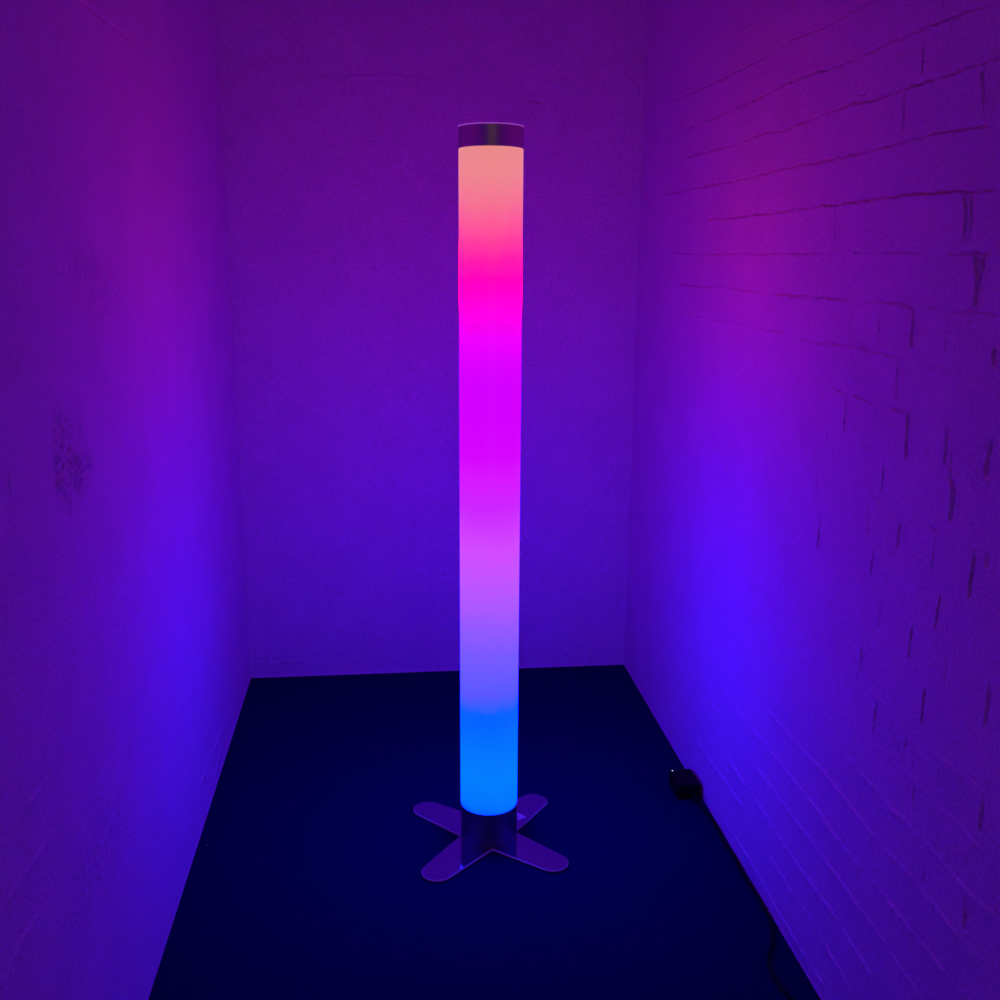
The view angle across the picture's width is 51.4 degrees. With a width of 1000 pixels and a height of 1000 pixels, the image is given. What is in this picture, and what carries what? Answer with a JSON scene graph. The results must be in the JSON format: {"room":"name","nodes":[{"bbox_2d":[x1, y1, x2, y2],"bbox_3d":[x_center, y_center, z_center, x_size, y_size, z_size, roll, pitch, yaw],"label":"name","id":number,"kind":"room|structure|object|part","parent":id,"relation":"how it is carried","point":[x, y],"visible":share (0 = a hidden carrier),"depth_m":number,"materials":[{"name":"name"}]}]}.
{"room":"small empty room","nodes":[
{"label":"small empty room","id":0,"kind":"room"},
{"bbox_2d":[0,0,250,999],"bbox_3d":[-0.646,-0.214,1.261,0.125,2.480,3.577,-1,13,-6],"label":"wall","id":1,"kind":"structure","parent":0,"point":[125,677],"depth_m":1.67,"materials":[{"name":"paint"}]},
{"bbox_2d":[215,0,646,677],"bbox_3d":[-0.191,-0.642,3.119,1.398,2.480,0.123,-1,13,-6],"label":"wall","id":2,"kind":"structure","parent":0,"point":[340,119],"depth_m":3.07,"materials":[{"name":"paint"}]},
{"bbox_2d":[148,665,820,999],"bbox_3d":[-0.004,0.989,1.669,1.420,0.100,3.688,-1,13,-6],"label":"floor","id":3,"kind":"structure","parent":0,"point":[308,883],"depth_m":2.25,"materials":[{"name":"blue carpet"}]},
{"bbox_2d":[413,122,568,881],"bbox_3d":[-0.025,0.019,2.208,0.332,1.545,0.346,-1,13,-6],"label":"lamp","id":4,"kind":"object","parent":3,"relation":"on","point":[490,817],"visible":1,"depth_m":2.17,"materials":[{"name":"multicoloured plastic"}]},
{"bbox_3d":[-0.027,0.768,2.382,0.326,0.004,0.336,-2,13,-8],"label":"plate","id":5,"kind":"part","parent":4,"relation":"part of","materials":[{"name":"silver"}]},
{"bbox_2d":[669,769,699,801],"bbox_3d":[0.460,0.709,2.574,0.058,0.041,0.107,-1,13,-6],"label":"power adapter","id":6,"kind":"object","parent":3,"relation":"on","point":[684,784],"visible":1,"depth_m":2.55,"materials":[{"name":"black plastic"}]},
{"bbox_2d":[696,801,795,999],"bbox_3d":[0.528,0.874,1.929,0.057,0.010,1.229,-1,13,-4],"label":"power cable","id":7,"kind":"object","parent":3,"relation":"on","point":[774,978],"visible":1,"depth_m":2.12,"materials":[{"name":"black rubber"}]},
{"bbox_2d":[624,0,999,999],"bbox_3d":[0.663,-0.239,1.401,0.124,2.480,3.579,-1,13,-6],"label":"wall","id":8,"kind":"structure","parent":0,"point":[812,627],"depth_m":1.78,"materials":[{"name":"brick"}]}
]}

